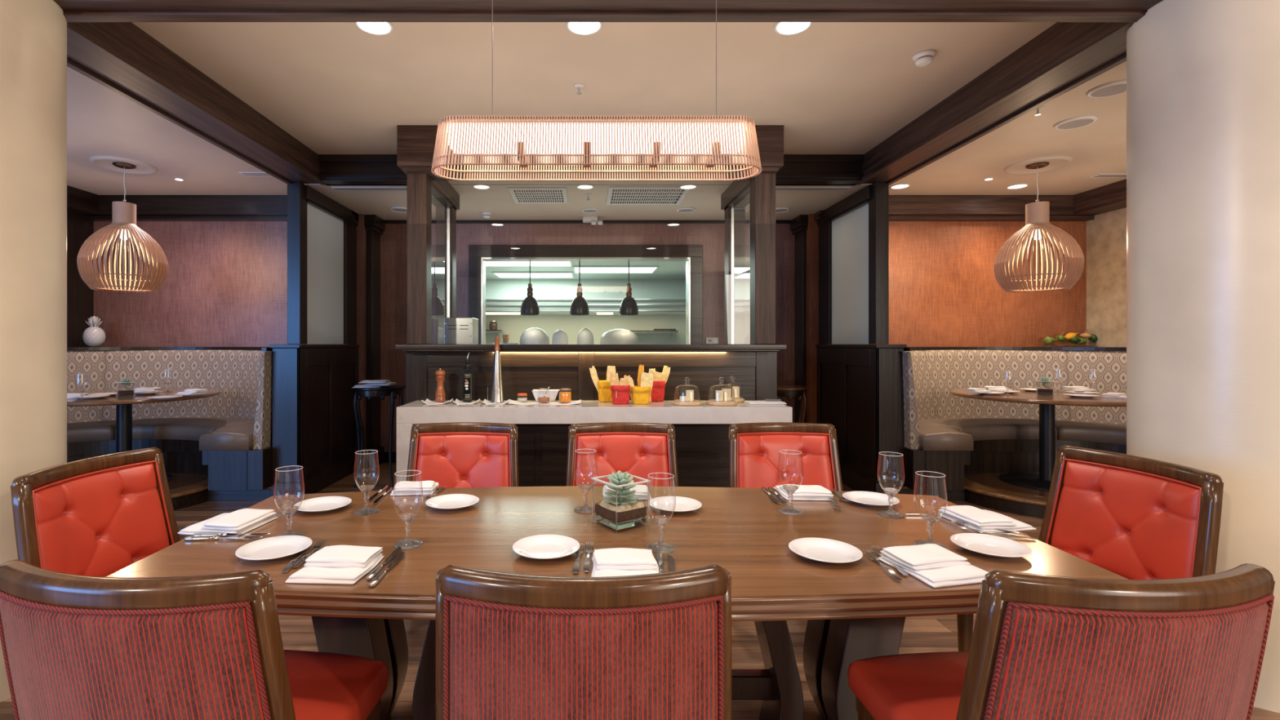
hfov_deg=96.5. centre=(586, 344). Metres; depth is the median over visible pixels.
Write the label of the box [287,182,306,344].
timber post
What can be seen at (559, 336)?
dish cover
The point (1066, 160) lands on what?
ceiling medallion
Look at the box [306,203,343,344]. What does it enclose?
frosted glass panel
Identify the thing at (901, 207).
trim
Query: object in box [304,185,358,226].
beam
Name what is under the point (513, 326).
wall
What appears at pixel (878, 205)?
timber post
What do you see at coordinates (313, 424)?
wall
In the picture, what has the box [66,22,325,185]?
ceiling beam
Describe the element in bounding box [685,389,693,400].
cheese piece
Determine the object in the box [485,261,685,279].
ceiling
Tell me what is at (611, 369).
crispbread
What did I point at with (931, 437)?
seat cushion
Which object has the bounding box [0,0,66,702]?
column
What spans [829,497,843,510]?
fork
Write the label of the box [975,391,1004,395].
plate
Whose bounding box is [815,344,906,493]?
wall
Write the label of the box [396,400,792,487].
counter
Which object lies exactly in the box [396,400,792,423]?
countertop
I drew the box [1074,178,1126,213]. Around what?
trim
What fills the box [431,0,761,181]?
linear pendant
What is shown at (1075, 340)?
gourd
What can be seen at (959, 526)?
fork
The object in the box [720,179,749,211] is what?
beam
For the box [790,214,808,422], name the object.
pilaster
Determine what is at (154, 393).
plate
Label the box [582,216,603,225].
emergency light
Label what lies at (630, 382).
crispbread
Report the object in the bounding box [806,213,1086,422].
wall
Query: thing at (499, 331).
wall shelf
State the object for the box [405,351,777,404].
panelling
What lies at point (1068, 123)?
grille
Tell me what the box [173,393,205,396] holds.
plate
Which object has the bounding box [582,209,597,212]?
grille
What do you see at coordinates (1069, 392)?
plate
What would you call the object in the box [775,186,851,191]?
ceiling vent
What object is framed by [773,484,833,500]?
napkin
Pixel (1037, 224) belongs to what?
pendant
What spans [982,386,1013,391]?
napkin
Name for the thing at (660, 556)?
table knife
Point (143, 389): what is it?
napkin
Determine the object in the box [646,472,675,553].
water goblet
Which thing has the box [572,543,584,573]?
fork
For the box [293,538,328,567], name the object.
fork
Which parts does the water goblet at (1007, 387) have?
stem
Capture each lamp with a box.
[485,312,520,314]
[520,261,539,315]
[569,261,589,315]
[596,312,613,314]
[618,261,638,315]
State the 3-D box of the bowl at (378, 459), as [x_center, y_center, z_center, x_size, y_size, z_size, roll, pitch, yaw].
[-0.760,0.442,1.969,0.083,0.136,0.083,0,0,0]
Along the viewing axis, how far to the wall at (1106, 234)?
5.86 m
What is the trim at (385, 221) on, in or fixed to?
attached to the wall at (711, 236)
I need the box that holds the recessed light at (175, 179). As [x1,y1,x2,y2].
[173,177,184,181]
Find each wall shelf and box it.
[485,329,504,342]
[630,330,678,342]
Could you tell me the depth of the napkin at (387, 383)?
5.26 m
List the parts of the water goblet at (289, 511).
stem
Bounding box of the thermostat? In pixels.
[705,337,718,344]
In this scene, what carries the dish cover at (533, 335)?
on the countertop at (488, 351)
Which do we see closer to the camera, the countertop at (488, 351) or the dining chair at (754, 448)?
the dining chair at (754, 448)
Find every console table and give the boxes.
[352,385,405,487]
[777,385,806,422]
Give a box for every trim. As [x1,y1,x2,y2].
[66,185,98,213]
[80,195,358,221]
[384,220,791,223]
[813,195,1099,221]
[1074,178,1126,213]
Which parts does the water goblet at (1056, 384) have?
stem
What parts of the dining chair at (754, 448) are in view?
leg, rail, leg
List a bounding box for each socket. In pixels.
[527,283,533,297]
[576,283,582,297]
[626,283,631,297]
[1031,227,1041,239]
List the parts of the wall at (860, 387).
panel frame, skirting, panel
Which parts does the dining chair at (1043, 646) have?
seat frame, seat, leg, rail, panel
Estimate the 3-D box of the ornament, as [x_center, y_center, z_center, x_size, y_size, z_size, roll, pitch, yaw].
[-5.060,-0.132,5.850,0.182,0.321,0.179,0,0,0]
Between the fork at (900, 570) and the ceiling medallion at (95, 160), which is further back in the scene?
the ceiling medallion at (95, 160)
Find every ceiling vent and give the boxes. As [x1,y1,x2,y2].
[238,172,271,176]
[331,186,406,191]
[507,187,568,203]
[606,186,690,204]
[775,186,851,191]
[1089,173,1126,177]
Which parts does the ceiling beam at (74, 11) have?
edge moulding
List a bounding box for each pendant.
[76,162,168,293]
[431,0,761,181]
[993,162,1084,293]
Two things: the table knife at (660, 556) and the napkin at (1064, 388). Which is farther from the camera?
the napkin at (1064, 388)
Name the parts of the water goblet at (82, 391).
stem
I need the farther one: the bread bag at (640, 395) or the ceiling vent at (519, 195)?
the ceiling vent at (519, 195)
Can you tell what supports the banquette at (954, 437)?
on the platform at (984, 490)
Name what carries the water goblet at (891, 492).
on the dining table at (856, 610)
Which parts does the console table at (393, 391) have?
leg, leg, leg, leg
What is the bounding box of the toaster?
[444,317,478,351]
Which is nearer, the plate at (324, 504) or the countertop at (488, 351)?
the plate at (324, 504)
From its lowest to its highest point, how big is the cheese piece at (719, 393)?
0.075 m
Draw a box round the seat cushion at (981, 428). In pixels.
[917,417,1057,440]
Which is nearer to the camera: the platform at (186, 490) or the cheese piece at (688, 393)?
the cheese piece at (688, 393)
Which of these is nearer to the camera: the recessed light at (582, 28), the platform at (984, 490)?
the recessed light at (582, 28)
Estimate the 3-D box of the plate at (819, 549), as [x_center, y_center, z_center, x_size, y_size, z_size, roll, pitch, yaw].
[0.651,0.569,1.553,0.187,0.020,0.187,0,0,0]
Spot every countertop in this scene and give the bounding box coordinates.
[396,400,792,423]
[488,351,684,351]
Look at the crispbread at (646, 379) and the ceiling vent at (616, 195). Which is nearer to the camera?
the crispbread at (646, 379)
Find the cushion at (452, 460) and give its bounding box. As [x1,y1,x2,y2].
[414,433,509,488]
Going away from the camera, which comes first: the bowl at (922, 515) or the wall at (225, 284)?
the bowl at (922, 515)
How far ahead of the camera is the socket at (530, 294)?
6.78 m
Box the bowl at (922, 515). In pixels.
[913,475,947,518]
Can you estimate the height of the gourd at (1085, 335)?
0.093 m
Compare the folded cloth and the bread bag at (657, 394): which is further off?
the bread bag at (657, 394)
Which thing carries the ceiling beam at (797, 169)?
attached to the ceiling at (335, 87)
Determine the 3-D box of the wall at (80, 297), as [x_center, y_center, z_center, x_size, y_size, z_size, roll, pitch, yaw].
[-5.350,-0.120,4.260,0.100,2.920,3.720,0,0,0]
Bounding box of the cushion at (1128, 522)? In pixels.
[1050,460,1199,579]
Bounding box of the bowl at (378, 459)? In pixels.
[353,458,379,485]
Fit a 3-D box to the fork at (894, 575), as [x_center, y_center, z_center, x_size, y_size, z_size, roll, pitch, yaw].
[0.770,0.572,1.478,0.024,0.009,0.192,0,0,4]
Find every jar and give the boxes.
[488,320,497,329]
[517,392,527,402]
[537,386,550,402]
[559,388,571,403]
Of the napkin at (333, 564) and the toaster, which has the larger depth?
the toaster
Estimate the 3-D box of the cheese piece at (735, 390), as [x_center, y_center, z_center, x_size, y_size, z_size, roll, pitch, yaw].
[1.117,0.361,4.262,0.049,0.085,0.050,0,0,0]
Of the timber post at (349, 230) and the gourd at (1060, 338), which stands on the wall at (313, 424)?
the timber post at (349, 230)
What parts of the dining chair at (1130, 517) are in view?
leg, leg, rail, leg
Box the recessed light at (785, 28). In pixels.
[773,22,813,35]
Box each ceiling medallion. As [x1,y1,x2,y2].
[88,155,158,174]
[1004,155,1072,174]
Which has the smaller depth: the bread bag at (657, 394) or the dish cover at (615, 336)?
the bread bag at (657, 394)
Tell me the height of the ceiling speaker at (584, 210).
0.016 m
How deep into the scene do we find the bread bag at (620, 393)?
4.05 m
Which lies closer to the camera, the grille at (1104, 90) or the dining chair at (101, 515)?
the dining chair at (101, 515)
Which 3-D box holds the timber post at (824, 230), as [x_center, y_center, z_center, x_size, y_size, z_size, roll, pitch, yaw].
[2.550,-0.640,6.030,0.100,1.280,0.340,0,0,0]
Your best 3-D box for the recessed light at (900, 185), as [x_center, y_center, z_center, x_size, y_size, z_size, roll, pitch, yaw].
[3.100,-1.556,5.620,0.178,0.008,0.178,0,0,0]
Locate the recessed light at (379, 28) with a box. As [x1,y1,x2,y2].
[354,22,393,35]
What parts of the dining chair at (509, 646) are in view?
leg, rail, panel, leg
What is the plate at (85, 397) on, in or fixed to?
on the round table at (123, 405)
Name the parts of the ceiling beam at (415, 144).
edge moulding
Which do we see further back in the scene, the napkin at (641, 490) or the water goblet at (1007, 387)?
the water goblet at (1007, 387)
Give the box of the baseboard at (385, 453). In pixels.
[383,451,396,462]
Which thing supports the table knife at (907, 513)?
on the dining table at (856, 610)
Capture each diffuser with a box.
[495,273,572,277]
[574,267,656,272]
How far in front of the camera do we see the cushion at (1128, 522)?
2.09 m
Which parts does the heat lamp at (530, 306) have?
lamp shade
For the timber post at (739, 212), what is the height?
1.720 m
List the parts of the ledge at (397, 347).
edge moulding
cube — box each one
[116,377,135,398]
[1035,377,1053,396]
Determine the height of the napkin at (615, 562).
0.036 m
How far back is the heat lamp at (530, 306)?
6.73 m
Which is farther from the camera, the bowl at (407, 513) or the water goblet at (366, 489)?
the water goblet at (366, 489)
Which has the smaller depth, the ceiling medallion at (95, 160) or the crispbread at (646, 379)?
the crispbread at (646, 379)
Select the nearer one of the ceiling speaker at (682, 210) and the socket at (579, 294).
the ceiling speaker at (682, 210)
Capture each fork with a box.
[281,542,313,572]
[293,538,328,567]
[420,485,441,497]
[428,485,447,497]
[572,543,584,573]
[583,542,593,572]
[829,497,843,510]
[830,488,848,501]
[862,549,902,581]
[869,545,908,576]
[951,520,1026,535]
[958,525,1035,539]
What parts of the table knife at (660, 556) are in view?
blade, handle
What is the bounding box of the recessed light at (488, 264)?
[485,261,573,266]
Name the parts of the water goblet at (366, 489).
stem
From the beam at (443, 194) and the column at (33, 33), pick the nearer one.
the column at (33, 33)
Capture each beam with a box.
[53,0,1163,22]
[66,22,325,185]
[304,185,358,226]
[317,154,406,185]
[396,124,783,180]
[431,179,459,209]
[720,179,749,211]
[775,154,863,185]
[855,9,1147,185]
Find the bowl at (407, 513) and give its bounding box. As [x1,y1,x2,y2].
[392,475,422,516]
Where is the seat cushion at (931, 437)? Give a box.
[918,423,973,450]
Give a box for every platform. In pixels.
[166,472,271,510]
[905,472,1048,518]
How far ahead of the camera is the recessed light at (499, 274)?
10.72 m
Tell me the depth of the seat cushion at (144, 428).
5.26 m
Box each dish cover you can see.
[520,327,549,344]
[551,329,568,344]
[577,328,594,344]
[600,328,638,344]
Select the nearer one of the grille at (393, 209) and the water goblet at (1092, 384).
the water goblet at (1092, 384)
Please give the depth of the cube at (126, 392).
4.61 m
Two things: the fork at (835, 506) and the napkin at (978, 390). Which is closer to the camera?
the fork at (835, 506)
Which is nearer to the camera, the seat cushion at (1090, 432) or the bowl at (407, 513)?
the bowl at (407, 513)
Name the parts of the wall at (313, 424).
panel, skirting, panel frame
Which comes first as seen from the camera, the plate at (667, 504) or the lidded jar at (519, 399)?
the plate at (667, 504)
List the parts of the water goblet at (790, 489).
stem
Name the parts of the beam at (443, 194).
edge moulding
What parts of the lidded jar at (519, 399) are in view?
lid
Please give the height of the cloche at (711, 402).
0.194 m
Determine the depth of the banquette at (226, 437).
5.48 m
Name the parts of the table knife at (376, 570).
handle, blade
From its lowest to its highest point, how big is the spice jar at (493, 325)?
0.190 m
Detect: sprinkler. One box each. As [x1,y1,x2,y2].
[573,83,584,94]
[584,193,591,199]
[1033,105,1044,115]
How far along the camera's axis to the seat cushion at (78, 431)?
5.18 m
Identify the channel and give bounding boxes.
[447,206,450,317]
[730,206,733,344]
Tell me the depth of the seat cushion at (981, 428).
5.26 m
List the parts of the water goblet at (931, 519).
stem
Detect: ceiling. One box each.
[66,22,1126,220]
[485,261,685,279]
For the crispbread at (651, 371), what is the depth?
4.27 m
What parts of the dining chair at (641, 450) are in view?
leg, rail, leg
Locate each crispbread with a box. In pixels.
[589,365,599,391]
[606,365,615,381]
[609,372,618,386]
[618,377,627,385]
[627,377,634,401]
[637,364,644,386]
[640,372,653,401]
[648,368,655,376]
[653,371,665,381]
[662,365,670,383]
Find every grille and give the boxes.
[391,208,406,211]
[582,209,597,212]
[678,208,693,212]
[775,208,787,212]
[1057,119,1093,128]
[1091,84,1126,97]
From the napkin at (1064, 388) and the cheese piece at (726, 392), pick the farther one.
the napkin at (1064, 388)
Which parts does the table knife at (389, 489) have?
blade, handle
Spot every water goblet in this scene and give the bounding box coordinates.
[74,373,88,401]
[162,368,173,392]
[273,465,304,536]
[353,449,379,515]
[392,470,422,549]
[573,448,597,513]
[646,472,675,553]
[777,449,803,515]
[877,451,904,518]
[913,471,947,548]
[1001,370,1013,395]
[1052,368,1063,392]
[1086,372,1098,391]
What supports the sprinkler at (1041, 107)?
attached to the ceiling at (335, 87)
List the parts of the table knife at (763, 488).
handle, blade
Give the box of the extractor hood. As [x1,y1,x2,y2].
[485,298,685,315]
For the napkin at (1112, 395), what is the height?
0.036 m
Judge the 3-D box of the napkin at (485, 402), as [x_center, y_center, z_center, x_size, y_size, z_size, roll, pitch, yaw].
[-0.651,0.416,4.136,0.185,0.032,0.162,0,0,0]
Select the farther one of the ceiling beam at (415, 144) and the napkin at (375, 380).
the napkin at (375, 380)
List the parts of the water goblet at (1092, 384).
stem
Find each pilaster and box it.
[364,214,385,467]
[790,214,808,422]
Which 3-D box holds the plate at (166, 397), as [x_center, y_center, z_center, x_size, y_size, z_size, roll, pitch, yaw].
[-3.327,0.424,4.492,0.234,0.020,0.234,0,0,0]
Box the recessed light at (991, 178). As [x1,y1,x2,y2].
[982,177,994,180]
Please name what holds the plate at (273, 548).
on the dining table at (856, 610)
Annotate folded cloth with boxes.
[743,400,786,404]
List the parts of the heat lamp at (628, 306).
lamp shade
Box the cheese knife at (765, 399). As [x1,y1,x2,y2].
[764,399,781,400]
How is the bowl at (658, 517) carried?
on the water goblet at (660, 521)
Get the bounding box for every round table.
[66,387,221,480]
[950,387,1126,490]
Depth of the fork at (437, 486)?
2.17 m
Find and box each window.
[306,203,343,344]
[468,244,702,351]
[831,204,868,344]
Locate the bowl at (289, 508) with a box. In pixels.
[273,470,304,510]
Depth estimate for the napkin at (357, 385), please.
5.24 m
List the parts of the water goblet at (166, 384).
stem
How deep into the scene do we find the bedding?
6.00 m
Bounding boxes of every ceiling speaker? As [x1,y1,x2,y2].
[390,206,406,212]
[581,208,599,213]
[676,207,695,213]
[775,207,790,213]
[1053,115,1097,130]
[1085,80,1126,97]
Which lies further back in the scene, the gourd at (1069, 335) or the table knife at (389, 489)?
the gourd at (1069, 335)
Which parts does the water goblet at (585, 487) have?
stem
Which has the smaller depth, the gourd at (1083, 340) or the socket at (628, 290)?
the gourd at (1083, 340)
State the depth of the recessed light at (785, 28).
2.90 m
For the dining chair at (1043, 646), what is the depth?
1.02 m
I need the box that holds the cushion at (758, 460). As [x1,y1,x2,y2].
[737,433,834,490]
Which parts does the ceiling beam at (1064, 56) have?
edge moulding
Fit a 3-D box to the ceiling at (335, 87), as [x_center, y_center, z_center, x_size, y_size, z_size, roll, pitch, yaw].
[0.000,-1.535,0.750,14.000,0.270,11.500,0,0,0]
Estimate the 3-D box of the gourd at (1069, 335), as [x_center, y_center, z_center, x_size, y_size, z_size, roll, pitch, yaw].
[5.147,-0.083,6.020,0.158,0.077,0.072,0,0,0]
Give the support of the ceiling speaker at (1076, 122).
attached to the ceiling at (335, 87)
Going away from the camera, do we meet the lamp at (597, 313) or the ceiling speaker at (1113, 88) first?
the ceiling speaker at (1113, 88)
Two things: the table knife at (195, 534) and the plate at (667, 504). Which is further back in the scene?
the plate at (667, 504)
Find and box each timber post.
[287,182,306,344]
[343,222,356,344]
[406,173,431,344]
[724,204,745,351]
[749,173,775,344]
[818,222,831,344]
[868,182,888,344]
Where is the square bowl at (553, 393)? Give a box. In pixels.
[531,389,559,401]
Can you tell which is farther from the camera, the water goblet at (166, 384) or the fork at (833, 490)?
the water goblet at (166, 384)
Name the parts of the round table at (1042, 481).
plate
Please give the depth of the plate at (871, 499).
2.10 m
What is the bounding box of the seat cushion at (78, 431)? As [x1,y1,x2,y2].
[66,419,134,443]
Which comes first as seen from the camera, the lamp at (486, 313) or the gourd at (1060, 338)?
the gourd at (1060, 338)
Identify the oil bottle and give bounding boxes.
[462,352,471,402]
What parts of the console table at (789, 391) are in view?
leg, leg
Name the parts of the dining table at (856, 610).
leg, leg, leg, edge moulding, leg, leg, leg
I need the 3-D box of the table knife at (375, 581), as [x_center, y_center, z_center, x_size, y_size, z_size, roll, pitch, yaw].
[-0.506,0.574,1.463,0.017,0.010,0.222,0,0,3]
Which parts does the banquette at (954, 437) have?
backrest, backrest, backrest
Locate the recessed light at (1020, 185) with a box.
[1006,183,1028,189]
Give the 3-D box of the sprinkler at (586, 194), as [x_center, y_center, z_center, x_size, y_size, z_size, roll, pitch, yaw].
[0.019,-1.376,5.327,0.070,0.048,0.070,0,0,0]
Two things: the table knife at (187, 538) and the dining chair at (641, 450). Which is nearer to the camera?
the table knife at (187, 538)
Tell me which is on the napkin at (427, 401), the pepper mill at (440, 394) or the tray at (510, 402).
the pepper mill at (440, 394)
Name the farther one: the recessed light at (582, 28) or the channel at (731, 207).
the channel at (731, 207)
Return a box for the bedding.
[1037,342,1098,346]
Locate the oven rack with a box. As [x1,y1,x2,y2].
[653,328,675,330]
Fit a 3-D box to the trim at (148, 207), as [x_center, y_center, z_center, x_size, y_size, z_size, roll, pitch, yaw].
[-3.875,-1.445,6.035,2.850,0.250,0.170,0,0,0]
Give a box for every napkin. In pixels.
[66,393,88,399]
[133,386,162,392]
[177,388,208,394]
[177,508,278,536]
[284,545,384,584]
[352,384,382,387]
[359,379,391,382]
[362,382,397,385]
[390,480,438,496]
[421,398,453,404]
[452,398,480,404]
[482,399,509,404]
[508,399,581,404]
[591,547,658,577]
[602,484,651,499]
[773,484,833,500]
[879,543,989,587]
[937,505,1035,532]
[965,387,991,393]
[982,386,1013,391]
[1060,386,1097,391]
[1100,392,1126,399]
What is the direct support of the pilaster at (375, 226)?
on the floor
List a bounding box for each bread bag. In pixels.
[597,380,612,402]
[610,385,630,404]
[631,386,651,404]
[650,381,665,401]
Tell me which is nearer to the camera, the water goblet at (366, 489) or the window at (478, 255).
the water goblet at (366, 489)
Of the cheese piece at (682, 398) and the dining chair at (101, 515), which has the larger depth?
the cheese piece at (682, 398)
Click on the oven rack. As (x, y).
(654, 329)
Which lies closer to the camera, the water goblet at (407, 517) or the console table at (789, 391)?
the water goblet at (407, 517)
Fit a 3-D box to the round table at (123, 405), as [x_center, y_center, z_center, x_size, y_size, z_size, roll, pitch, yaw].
[-4.020,0.820,4.950,1.420,0.770,1.420,0,0,0]
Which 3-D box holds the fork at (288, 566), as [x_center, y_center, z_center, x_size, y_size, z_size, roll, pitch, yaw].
[-0.776,0.572,1.531,0.024,0.009,0.192,0,0,-8]
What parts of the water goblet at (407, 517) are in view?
stem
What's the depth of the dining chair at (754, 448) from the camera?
2.97 m
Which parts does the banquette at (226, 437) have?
backrest, backrest, backrest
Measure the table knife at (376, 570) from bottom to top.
0.010 m
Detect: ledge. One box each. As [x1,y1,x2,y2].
[66,346,272,351]
[395,344,786,351]
[903,346,1126,351]
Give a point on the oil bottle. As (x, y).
(467, 371)
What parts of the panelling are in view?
rail, rail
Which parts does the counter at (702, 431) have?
leg, panel, panel, panel, panel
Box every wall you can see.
[66,210,93,346]
[93,213,365,468]
[269,344,360,496]
[380,223,794,451]
[485,279,685,351]
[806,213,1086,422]
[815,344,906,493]
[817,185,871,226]
[1086,207,1126,351]
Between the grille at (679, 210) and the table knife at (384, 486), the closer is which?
the table knife at (384, 486)
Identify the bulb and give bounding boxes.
[120,226,129,239]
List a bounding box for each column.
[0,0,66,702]
[1126,0,1279,712]
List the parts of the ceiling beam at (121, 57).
edge moulding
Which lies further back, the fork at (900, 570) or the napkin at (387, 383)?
the napkin at (387, 383)
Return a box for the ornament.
[82,315,106,346]
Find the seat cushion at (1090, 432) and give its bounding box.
[1037,419,1126,444]
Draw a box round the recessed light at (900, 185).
[889,183,910,189]
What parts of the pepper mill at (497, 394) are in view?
handle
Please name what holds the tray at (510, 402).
on the counter at (702, 431)
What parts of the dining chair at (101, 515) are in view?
leg, rail, leg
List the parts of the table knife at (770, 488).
handle, blade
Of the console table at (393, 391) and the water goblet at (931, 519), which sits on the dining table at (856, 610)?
the water goblet at (931, 519)
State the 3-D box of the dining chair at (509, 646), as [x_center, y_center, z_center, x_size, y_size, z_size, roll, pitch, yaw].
[-0.005,0.880,1.299,0.597,0.920,0.618,0,0,0]
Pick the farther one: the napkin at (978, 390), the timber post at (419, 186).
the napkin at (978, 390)
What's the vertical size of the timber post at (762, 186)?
1.295 m
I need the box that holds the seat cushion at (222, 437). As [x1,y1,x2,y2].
[199,423,271,450]
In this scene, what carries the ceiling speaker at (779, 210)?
attached to the ceiling at (335, 87)
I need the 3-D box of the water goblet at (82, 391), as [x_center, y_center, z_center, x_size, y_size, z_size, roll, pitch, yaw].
[-3.856,0.331,4.349,0.083,0.207,0.083,0,0,0]
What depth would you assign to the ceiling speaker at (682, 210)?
5.90 m
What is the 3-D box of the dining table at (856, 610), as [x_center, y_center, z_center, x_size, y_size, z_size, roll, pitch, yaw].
[0.070,0.976,1.815,2.574,0.793,1.060,0,0,0]
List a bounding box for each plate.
[71,395,110,399]
[87,392,116,396]
[134,391,162,395]
[146,395,182,399]
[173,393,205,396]
[235,535,312,560]
[293,496,351,512]
[425,493,479,510]
[512,534,579,559]
[649,496,702,512]
[788,537,862,563]
[842,490,899,506]
[950,533,1031,557]
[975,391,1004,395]
[993,390,1021,393]
[1018,387,1035,391]
[1062,393,1100,398]
[1065,391,1101,394]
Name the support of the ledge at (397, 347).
on the panelling
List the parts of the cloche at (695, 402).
knob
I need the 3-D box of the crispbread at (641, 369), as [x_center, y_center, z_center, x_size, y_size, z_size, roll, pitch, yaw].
[0.395,0.279,4.122,0.049,0.263,0.021,0,0,0]
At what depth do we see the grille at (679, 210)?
5.90 m
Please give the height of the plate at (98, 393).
0.020 m
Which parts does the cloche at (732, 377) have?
knob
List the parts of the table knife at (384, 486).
blade, handle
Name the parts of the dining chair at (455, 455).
leg, rail, leg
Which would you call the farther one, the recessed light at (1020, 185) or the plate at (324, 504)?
the recessed light at (1020, 185)
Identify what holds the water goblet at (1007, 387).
on the round table at (1042, 481)
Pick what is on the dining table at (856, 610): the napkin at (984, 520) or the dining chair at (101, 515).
the napkin at (984, 520)
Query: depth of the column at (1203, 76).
2.18 m
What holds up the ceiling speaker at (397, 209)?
attached to the ceiling at (335, 87)
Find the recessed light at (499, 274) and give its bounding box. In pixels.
[491,271,573,278]
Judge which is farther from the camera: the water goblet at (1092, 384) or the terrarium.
the water goblet at (1092, 384)
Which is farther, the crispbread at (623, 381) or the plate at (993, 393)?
the plate at (993, 393)
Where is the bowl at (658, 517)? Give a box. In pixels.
[646,476,675,519]
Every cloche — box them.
[671,377,702,405]
[705,377,737,405]
[723,375,744,402]
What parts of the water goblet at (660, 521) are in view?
stem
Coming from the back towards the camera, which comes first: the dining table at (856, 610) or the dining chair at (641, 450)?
the dining chair at (641, 450)
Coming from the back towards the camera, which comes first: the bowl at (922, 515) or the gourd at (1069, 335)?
the gourd at (1069, 335)
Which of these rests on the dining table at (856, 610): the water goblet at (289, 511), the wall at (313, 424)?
the water goblet at (289, 511)
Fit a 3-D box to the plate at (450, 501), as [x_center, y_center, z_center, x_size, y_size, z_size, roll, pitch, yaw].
[-0.478,0.569,2.034,0.187,0.020,0.187,0,0,0]
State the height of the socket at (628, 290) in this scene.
0.169 m
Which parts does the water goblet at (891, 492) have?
stem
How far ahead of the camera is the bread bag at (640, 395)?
4.05 m
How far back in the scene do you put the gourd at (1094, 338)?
5.99 m
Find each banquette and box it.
[66,350,271,490]
[902,350,1126,490]
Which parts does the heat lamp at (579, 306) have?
lamp shade, cord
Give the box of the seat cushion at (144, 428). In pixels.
[115,417,254,440]
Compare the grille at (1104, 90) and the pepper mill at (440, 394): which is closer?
the grille at (1104, 90)
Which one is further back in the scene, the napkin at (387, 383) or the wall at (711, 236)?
the wall at (711, 236)
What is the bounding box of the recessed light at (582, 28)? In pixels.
[565,22,602,35]
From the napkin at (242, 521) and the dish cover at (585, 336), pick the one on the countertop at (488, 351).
the dish cover at (585, 336)
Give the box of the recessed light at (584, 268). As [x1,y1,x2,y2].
[572,265,659,273]
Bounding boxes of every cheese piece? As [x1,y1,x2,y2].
[680,395,689,401]
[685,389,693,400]
[715,390,723,400]
[721,388,731,400]
[732,386,739,398]
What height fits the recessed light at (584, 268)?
0.025 m
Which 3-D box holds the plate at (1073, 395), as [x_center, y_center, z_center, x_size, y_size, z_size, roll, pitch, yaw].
[4.044,0.424,4.646,0.234,0.020,0.234,0,0,0]
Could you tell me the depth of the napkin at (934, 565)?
1.44 m
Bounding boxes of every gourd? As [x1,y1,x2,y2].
[1043,336,1057,344]
[1055,332,1066,341]
[1064,332,1079,339]
[1067,332,1080,342]
[1075,337,1090,344]
[1079,329,1091,337]
[1088,333,1097,341]
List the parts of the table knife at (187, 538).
handle, blade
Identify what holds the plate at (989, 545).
on the dining table at (856, 610)
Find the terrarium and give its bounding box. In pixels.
[591,470,650,532]
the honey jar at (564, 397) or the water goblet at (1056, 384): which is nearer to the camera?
the honey jar at (564, 397)
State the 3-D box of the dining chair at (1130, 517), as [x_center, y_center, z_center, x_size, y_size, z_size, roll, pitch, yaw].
[1.787,0.880,2.079,0.618,0.920,0.597,0,0,-6]
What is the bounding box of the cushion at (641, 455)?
[574,433,670,486]
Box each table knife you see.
[183,536,262,540]
[192,533,270,536]
[365,546,401,580]
[368,484,388,501]
[368,551,404,586]
[373,487,392,503]
[655,549,664,573]
[666,554,674,571]
[761,486,780,503]
[768,486,788,503]
[905,512,940,515]
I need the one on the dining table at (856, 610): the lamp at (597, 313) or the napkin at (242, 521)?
the napkin at (242, 521)
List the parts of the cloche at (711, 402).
knob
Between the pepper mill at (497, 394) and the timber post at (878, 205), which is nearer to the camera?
the pepper mill at (497, 394)
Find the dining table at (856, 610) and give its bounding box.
[105,485,1128,719]
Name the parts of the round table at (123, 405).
plate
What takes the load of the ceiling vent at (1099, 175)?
in the ceiling at (335, 87)
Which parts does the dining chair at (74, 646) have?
panel, rail, leg, seat, seat frame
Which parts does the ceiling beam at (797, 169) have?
edge moulding, edge moulding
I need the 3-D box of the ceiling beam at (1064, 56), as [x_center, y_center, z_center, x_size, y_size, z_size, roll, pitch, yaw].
[2.506,-1.524,3.645,0.292,0.272,2.690,0,0,0]
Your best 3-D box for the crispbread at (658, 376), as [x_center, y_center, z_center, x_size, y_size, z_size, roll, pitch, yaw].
[0.539,0.306,4.262,0.107,0.198,0.018,0,0,0]
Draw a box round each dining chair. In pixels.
[0,559,389,719]
[10,447,180,577]
[406,422,519,488]
[435,564,731,719]
[565,422,678,486]
[728,422,843,491]
[847,563,1275,719]
[956,445,1223,651]
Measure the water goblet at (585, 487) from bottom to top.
0.207 m
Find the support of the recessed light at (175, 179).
in the ceiling at (335, 87)
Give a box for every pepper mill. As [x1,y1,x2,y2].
[435,368,445,402]
[487,336,503,403]
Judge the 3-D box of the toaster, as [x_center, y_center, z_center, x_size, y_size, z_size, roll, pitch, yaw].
[-1.065,-0.071,4.858,0.240,0.300,0.264,0,0,0]
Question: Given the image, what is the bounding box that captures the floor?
[0,462,1279,719]
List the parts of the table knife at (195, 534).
handle, blade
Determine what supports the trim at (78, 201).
attached to the wall at (80, 297)
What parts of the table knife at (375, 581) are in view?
handle, blade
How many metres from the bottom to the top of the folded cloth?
0.013 m
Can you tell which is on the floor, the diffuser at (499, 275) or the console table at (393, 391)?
the console table at (393, 391)
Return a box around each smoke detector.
[481,212,492,218]
[912,49,936,66]
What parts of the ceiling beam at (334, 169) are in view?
edge moulding, edge moulding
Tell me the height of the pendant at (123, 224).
1.093 m

